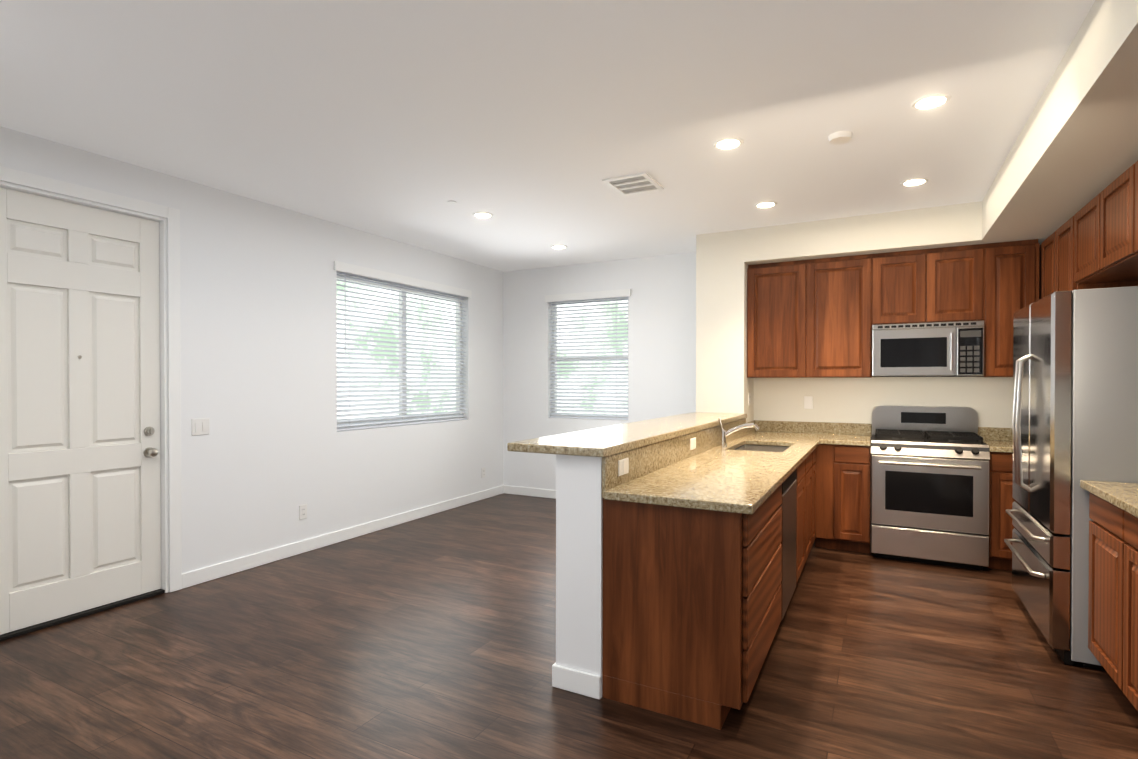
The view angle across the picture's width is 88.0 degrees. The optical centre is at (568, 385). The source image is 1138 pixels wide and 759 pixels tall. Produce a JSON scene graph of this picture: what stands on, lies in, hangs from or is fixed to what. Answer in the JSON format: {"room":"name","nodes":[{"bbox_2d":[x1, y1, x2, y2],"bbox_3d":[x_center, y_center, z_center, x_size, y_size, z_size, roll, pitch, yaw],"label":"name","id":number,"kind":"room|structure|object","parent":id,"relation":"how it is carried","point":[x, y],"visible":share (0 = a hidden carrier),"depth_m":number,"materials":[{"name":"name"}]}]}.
{"room":"kitchen","nodes":[
{"label":"kitchen","id":0,"kind":"room"},
{"bbox_2d":[0,126,503,591],"bbox_3d":[-2.707,-0.011,3.878,0.150,2.740,8.120,0,0,28],"label":"wall","id":1,"kind":"structure","parent":0,"point":[268,455],"depth_m":4.58,"materials":[{"name":"white paint"}]},
{"bbox_2d":[0,187,164,640],"bbox_3d":[-2.882,0.147,3.474,0.138,2.428,0.882,0,0,28],"label":"entry door","id":2,"kind":"structure","parent":1,"relation":"in","point":[80,499],"depth_m":3.46,"materials":[{"name":"white wood"}]},
{"bbox_2d":[0,166,181,592],"bbox_3d":[-2.905,0.099,3.486,0.166,2.525,1.070,0,0,28],"label":"door frame","id":3,"kind":"structure","parent":1,"relation":"attached to","point":[169,270],"depth_m":3.86,"materials":[{"name":"white wood"}]},
{"bbox_2d":[191,418,209,435],"bbox_3d":[-2.529,0.282,4.046,0.008,0.115,0.120,0,0,28],"label":"light switch","id":4,"kind":"object","parent":1,"relation":"attached to","point":[200,426],"visible":1,"depth_m":4.04,"materials":[{"name":"white plastic"}]},
{"bbox_2d":[299,504,306,519],"bbox_3d":[-2.150,1.022,4.768,0.008,0.115,0.072,0,0,28],"label":"electrical outlet","id":5,"kind":"object","parent":1,"relation":"attached to","point":[302,511],"visible":1,"depth_m":4.76,"materials":[{"name":"white plastic"}]},
{"bbox_2d":[182,485,505,588],"bbox_3d":[-1.696,1.296,5.619,0.018,0.100,3.815,0,0,28],"label":"baseboard","id":6,"kind":"structure","parent":1,"relation":"attached to","point":[205,574],"depth_m":4.90,"materials":[{"name":"white wood"}]},
{"bbox_2d":[337,273,461,427],"bbox_3d":[-1.674,-0.317,5.926,0.060,1.416,1.826,0,0,28],"label":"window","id":7,"kind":"structure","parent":1,"relation":"in","point":[402,298],"depth_m":5.92,"materials":[{"name":"white plastic"}]},
{"bbox_2d":[334,261,471,430],"bbox_3d":[-1.589,-0.342,5.880,0.092,1.459,1.890,0,0,28],"label":"window blinds","id":8,"kind":"object","parent":7,"relation":"attached to","point":[343,268],"visible":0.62,"depth_m":5.73,"materials":[{"name":"white plastic"}]},
{"bbox_2d":[0,0,1094,271],"bbox_3d":[-0.156,-1.421,2.518,5.920,0.100,8.120,0,0,28],"label":"ceiling","id":9,"kind":"structure","parent":0,"point":[530,124],"depth_m":2.88,"materials":[{"name":"white paint"}]},
{"bbox_2d":[472,212,492,217],"bbox_3d":[-0.700,-1.384,4.786,0.170,0.007,0.170,0,0,28],"label":"recessed light","id":10,"kind":"object","parent":9,"relation":"in","point":[482,214],"visible":0.98,"depth_m":4.77,"materials":[{"name":"white"}]},
{"bbox_2d":[551,245,566,248],"bbox_3d":[-0.101,-1.393,5.917,0.170,0.007,0.170,0,0,28],"label":"recessed light","id":11,"kind":"object","parent":9,"relation":"in","point":[558,246],"visible":0.98,"depth_m":5.89,"materials":[{"name":"white"}]},
{"bbox_2d":[602,172,663,195],"bbox_3d":[0.442,-1.376,4.035,0.310,0.012,0.360,0,0,28],"label":"ceiling vent","id":12,"kind":"object","parent":9,"relation":"in","point":[636,183],"visible":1,"depth_m":4.02,"materials":[{"name":"white metal"}]},
{"bbox_2d":[713,137,743,149],"bbox_3d":[0.905,-1.373,3.349,0.170,0.007,0.170,0,0,28],"label":"recessed light","id":13,"kind":"object","parent":9,"relation":"in","point":[728,143],"visible":1,"depth_m":3.33,"materials":[{"name":"white"}]},
{"bbox_2d":[754,201,776,207],"bbox_3d":[1.504,-1.382,4.503,0.170,0.007,0.170,0,0,28],"label":"recessed light","id":14,"kind":"object","parent":9,"relation":"in","point":[765,204],"visible":0.96,"depth_m":4.48,"materials":[{"name":"white"}]},
{"bbox_2d":[828,131,852,144],"bbox_3d":[1.493,-1.362,3.242,0.124,0.028,0.124,0,0,28],"label":"smoke detector","id":15,"kind":"object","parent":9,"relation":"attached to","point":[839,137],"visible":1,"depth_m":3.21,"materials":[{"name":"white plastic"}]},
{"bbox_2d":[900,177,928,185],"bbox_3d":[2.342,-1.378,3.992,0.170,0.007,0.170,0,0,28],"label":"recessed light","id":16,"kind":"object","parent":9,"relation":"in","point":[916,181],"visible":0.96,"depth_m":3.97,"materials":[{"name":"white"}]},
{"bbox_2d":[910,93,951,109],"bbox_3d":[1.748,-1.370,2.847,0.170,0.007,0.170,0,0,28],"label":"recessed light","id":17,"kind":"object","parent":9,"relation":"in","point":[931,101],"visible":1,"depth_m":2.83,"materials":[{"name":"white"}]},
{"bbox_2d":[0,493,1137,758],"bbox_3d":[-0.156,1.419,2.540,5.920,0.100,8.120,0,0,28],"label":"floor","id":18,"kind":"structure","parent":0,"point":[430,637],"depth_m":2.81,"materials":[{"name":"brown wood"}]},
{"bbox_2d":[602,484,781,729],"bbox_3d":[0.642,0.928,2.861,0.613,0.876,0.960,0,0,28],"label":"base cabinet","id":19,"kind":"object","parent":18,"relation":"on","point":[692,600],"depth_m":2.44,"materials":[{"name":"brown wood"}]},
{"bbox_2d":[780,468,796,620],"bbox_3d":[1.023,0.925,3.550,0.584,0.872,0.603,0,0,28],"label":"dishwasher","id":20,"kind":"object","parent":18,"relation":"on","point":[788,505],"visible":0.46,"depth_m":3.36,"materials":[{"name":"silver metal"}]},
{"bbox_2d":[796,455,809,583],"bbox_3d":[1.282,0.919,4.071,0.613,0.876,0.548,0,0,28],"label":"base cabinet","id":21,"kind":"object","parent":18,"relation":"on","point":[803,470],"depth_m":4.01,"materials":[{"name":"brown wood"}]},
{"bbox_2d":[810,451,813,549],"bbox_3d":[1.491,0.916,4.466,0.613,0.876,0.598,0,0,28],"label":"base cabinet","id":22,"kind":"object","parent":18,"relation":"on","point":[812,454],"depth_m":4.49,"materials":[{"name":"brown wood"}]},
{"bbox_2d":[814,449,815,540],"bbox_3d":[1.666,0.914,4.797,0.613,0.876,0.396,0,0,28],"label":"base cabinet","id":23,"kind":"object","parent":18,"relation":"on","point":[815,449],"depth_m":4.73,"materials":[{"name":"brown wood"}]},
{"bbox_2d":[602,418,825,513],"bbox_3d":[1.243,0.390,3.947,0.660,0.182,3.509,0,0,28],"label":"countertop","id":24,"kind":"structure","parent":23,"relation":"on","point":[708,472],"depth_m":3.06,"materials":[{"name":"stone"}]},
{"bbox_2d":[618,458,628,475],"bbox_3d":[0.255,0.377,2.733,0.008,0.072,0.115,0,0,28],"label":"outlet","id":25,"kind":"object","parent":24,"relation":"attached to","point":[623,466],"visible":1,"depth_m":2.72,"materials":[{"name":"white plastic"}]},
{"bbox_2d":[690,437,695,449],"bbox_3d":[0.793,0.370,3.750,0.008,0.072,0.115,0,0,28],"label":"outlet","id":26,"kind":"object","parent":24,"relation":"attached to","point":[692,443],"visible":0.97,"depth_m":3.73,"materials":[{"name":"white plastic"}]},
{"bbox_2d":[718,417,759,445],"bbox_3d":[1.233,0.337,4.280,0.292,0.207,0.091,0,0,28],"label":"faucet","id":27,"kind":"object","parent":24,"relation":"on","point":[725,433],"visible":1,"depth_m":4.29,"materials":[{"name":"silver metal"}]},
{"bbox_2d":[734,445,788,451],"bbox_3d":[1.419,0.571,4.336,0.428,0.181,0.768,0,0,28],"label":"sink basin","id":28,"kind":"object","parent":24,"relation":"in","point":[764,448],"visible":0.08,"depth_m":4.67,"materials":[{"name":"silver metal"}]},
{"bbox_2d":[815,444,870,553],"bbox_3d":[2.337,0.912,5.012,0.411,0.876,0.608,0,0,28],"label":"base cabinet","id":29,"kind":"object","parent":18,"relation":"on","point":[843,497],"visible":0.94,"depth_m":4.75,"materials":[{"name":"brown wood"}]},
{"bbox_2d":[826,422,871,445],"bbox_3d":[2.358,0.405,4.977,0.347,0.137,0.644,0,0,28],"label":"countertop","id":30,"kind":"structure","parent":29,"relation":"on","point":[855,434],"depth_m":5.18,"materials":[{"name":"stone"}]},
{"bbox_2d":[870,406,989,569],"bbox_3d":[2.826,0.765,4.673,0.762,1.175,0.712,0,0,28],"label":"gas range","id":31,"kind":"object","parent":18,"relation":"on","point":[929,484],"visible":0.98,"depth_m":4.45,"materials":[{"name":"silver metal"}]},
{"bbox_2d":[986,451,1015,570],"bbox_3d":[3.546,0.917,4.372,0.786,0.876,0.608,0,0,28],"label":"base cabinet","id":32,"kind":"object","parent":18,"relation":"on","point":[1001,501],"visible":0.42,"depth_m":4.26,"materials":[{"name":"brown wood"}]},
{"bbox_2d":[978,427,1012,452],"bbox_3d":[3.540,0.410,4.356,0.788,0.137,0.639,0,0,28],"label":"countertop","id":33,"kind":"structure","parent":32,"relation":"on","point":[996,439],"depth_m":4.71,"materials":[{"name":"stone"}]},
{"bbox_2d":[1004,286,1137,669],"bbox_3d":[2.876,0.449,3.160,0.796,1.830,0.955,0,0,28],"label":"fridge","id":34,"kind":"object","parent":18,"relation":"on","point":[1075,391],"visible":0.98,"depth_m":2.87,"materials":[{"name":"grey metal"}]},
{"bbox_2d":[1088,493,1111,677],"bbox_3d":[2.629,0.931,2.447,0.608,0.876,0.523,0,0,28],"label":"base cabinet","id":35,"kind":"object","parent":18,"relation":"on","point":[1100,510],"depth_m":2.66,"materials":[{"name":"brown wood"}]},
{"bbox_2d":[1080,480,1137,517],"bbox_3d":[2.351,0.428,1.948,0.639,0.137,1.666,0,0,28],"label":"countertop","id":36,"kind":"structure","parent":35,"relation":"on","point":[1123,496],"depth_m":2.53,"materials":[{"name":"stone"}]},
{"bbox_2d":[1112,504,1137,710],"bbox_3d":[2.430,0.934,2.070,0.608,0.876,0.561,0,0,28],"label":"base cabinet","id":37,"kind":"object","parent":18,"relation":"on","point":[1113,599],"depth_m":2.38,"materials":[{"name":"brown wood"}]},
{"bbox_2d":[503,252,695,489],"bbox_3d":[0.381,-0.033,6.753,2.620,2.740,0.150,0,0,28],"label":"wall","id":38,"kind":"structure","parent":0,"point":[662,340],"depth_m":6.68,"materials":[{"name":"white paint"}]},
{"bbox_2d":[506,485,555,498],"bbox_3d":[0.355,1.288,6.682,2.590,0.100,0.018,0,0,28],"label":"baseboard","id":39,"kind":"structure","parent":38,"relation":"attached to","point":[546,493],"depth_m":7.10,"materials":[{"name":"white wood"}]},
{"bbox_2d":[552,298,627,417],"bbox_3d":[0.259,-0.319,6.866,1.024,1.406,0.060,0,0,28],"label":"window","id":40,"kind":"structure","parent":38,"relation":"in","point":[573,359],"depth_m":7.06,"materials":[{"name":"white plastic"}]},
{"bbox_2d":[545,289,630,419],"bbox_3d":[0.214,-0.344,6.781,1.088,1.449,0.092,0,0,28],"label":"window blinds","id":41,"kind":"object","parent":40,"relation":"attached to","point":[588,297],"visible":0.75,"depth_m":6.78,"materials":[{"name":"white plastic"}]},
{"bbox_2d":[556,229,753,697],"bbox_3d":[0.857,-0.015,4.386,0.435,2.740,3.890,0,0,28],"label":"wall","id":42,"kind":"structure","parent":0,"point":[579,564],"depth_m":2.67,"materials":[{"name":"white paint"}]},
{"bbox_2d":[552,662,581,688],"bbox_3d":[0.642,1.308,4.021,0.014,0.100,3.054,0,0,28],"label":"baseboard","id":43,"kind":"structure","parent":42,"relation":"attached to","point":[562,676],"depth_m":2.65,"materials":[{"name":"white wood"}]},
{"bbox_2d":[507,412,746,456],"bbox_3d":[0.648,0.277,3.994,0.495,0.039,3.079,0,0,28],"label":"bar","id":44,"kind":"object","parent":42,"relation":"on","point":[606,441],"visible":1,"depth_m":3.12,"materials":[{"name":"beige stone"}]},
{"bbox_2d":[754,377,1012,427],"bbox_3d":[3.006,-0.020,5.082,2.715,2.740,0.150,0,0,28],"label":"wall","id":45,"kind":"structure","parent":0,"point":[989,400],"depth_m":5.18,"materials":[{"name":"white paint"}]},
{"bbox_2d":[747,259,814,377],"bbox_3d":[1.942,-0.587,5.356,0.568,1.028,0.348,0,0,28],"label":"upper cabinet","id":46,"kind":"object","parent":45,"relation":"attached to","point":[814,318],"depth_m":5.20,"materials":[{"name":"brown wood"}]},
{"bbox_2d":[804,396,812,408],"bbox_3d":[2.203,0.157,5.420,0.072,0.114,0.006,0,0,28],"label":"outlet","id":47,"kind":"object","parent":45,"relation":"attached to","point":[808,402],"visible":1,"depth_m":5.42,"materials":[{"name":"white plastic"}]},
{"bbox_2d":[815,253,882,377],"bbox_3d":[2.360,-0.585,5.136,0.633,1.028,0.348,0,0,28],"label":"upper cabinet","id":48,"kind":"object","parent":45,"relation":"attached to","point":[848,289],"depth_m":4.96,"materials":[{"name":"brown wood"}]},
{"bbox_2d":[883,248,938,323],"bbox_3d":[2.779,-0.800,4.912,0.447,0.596,0.348,0,0,28],"label":"upper cabinet","id":49,"kind":"object","parent":45,"relation":"attached to","point":[910,278],"depth_m":4.74,"materials":[{"name":"brown wood"}]},
{"bbox_2d":[872,320,983,376],"bbox_3d":[2.889,-0.285,4.784,0.754,0.423,0.477,0,0,28],"label":"over-the-range microwave","id":50,"kind":"object","parent":49,"relation":"attached to","point":[944,349],"visible":1,"depth_m":4.61,"materials":[{"name":"silver metal"}]},
{"bbox_2d":[939,244,986,322],"bbox_3d":[3.061,-0.799,4.763,0.447,0.596,0.348,0,0,28],"label":"upper cabinet","id":51,"kind":"object","parent":45,"relation":"attached to","point":[962,269],"depth_m":4.57,"materials":[{"name":"brown wood"}]},
{"bbox_2d":[979,239,1039,376],"bbox_3d":[3.379,-0.581,4.597,0.405,1.028,0.348,0,0,28],"label":"upper cabinet","id":52,"kind":"object","parent":45,"relation":"attached to","point":[1012,266],"depth_m":4.45,"materials":[{"name":"brown wood"}]},
{"bbox_2d":[744,0,1137,264],"bbox_3d":[2.007,-1.232,3.344,2.565,0.290,3.840,0,0,28],"label":"soffit","id":53,"kind":"structure","parent":0,"point":[1073,151],"depth_m":3.13,"materials":[{"name":"white paint"}]},
{"bbox_3d":[2.301,0.010,1.004,0.150,2.740,7.720,0,0,28],"label":"wall","id":54,"kind":"structure","parent":0,"visible":0},
{"bbox_2d":[1039,235,1050,299],"bbox_3d":[3.555,-0.577,4.016,0.448,1.028,0.455,0,0,28],"label":"upper cabinet","id":55,"kind":"object","parent":54,"relation":"attached to","point":[1045,247],"depth_m":4.22,"materials":[{"name":"brown wood"}]},
{"bbox_2d":[1051,218,1137,292],"bbox_3d":[3.393,-0.575,3.710,0.448,1.028,0.474,0,0,28],"label":"upper cabinet","id":56,"kind":"object","parent":54,"relation":"attached to","point":[1061,238],"depth_m":3.80,"materials":[{"name":"brown wood"}]},
{"bbox_2d":[1071,201,1137,284],"bbox_3d":[3.154,-0.851,3.256,0.448,0.468,0.549,0,0,28],"label":"upper cabinet","id":57,"kind":"object","parent":54,"relation":"attached to","point":[1081,221],"depth_m":3.46,"materials":[{"name":"brown wood"}]},
{"bbox_2d":[1091,173,1137,276],"bbox_3d":[2.940,-0.848,2.851,0.448,0.468,0.603,0,0,28],"label":"upper cabinet","id":58,"kind":"object","parent":54,"relation":"attached to","point":[1092,243],"depth_m":3.07,"materials":[{"name":"brown wood"}]},
{"bbox_2d":[1123,161,1137,260],"bbox_3d":[2.751,-0.845,2.492,0.448,0.468,0.444,0,0,28],"label":"upper cabinet","id":59,"kind":"object","parent":54,"relation":"attached to","point":[1130,176],"depth_m":2.78,"materials":[{"name":"brown wood"}]},
{"label":"outside","id":60,"kind":"structure","parent":0,"visible":0},
{"bbox_2d":[337,281,627,418],"bbox_3d":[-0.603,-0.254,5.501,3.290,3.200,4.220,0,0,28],"label":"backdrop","id":61,"kind":"structure","parent":60,"point":[397,319],"depth_m":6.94,"materials":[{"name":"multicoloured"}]}
]}

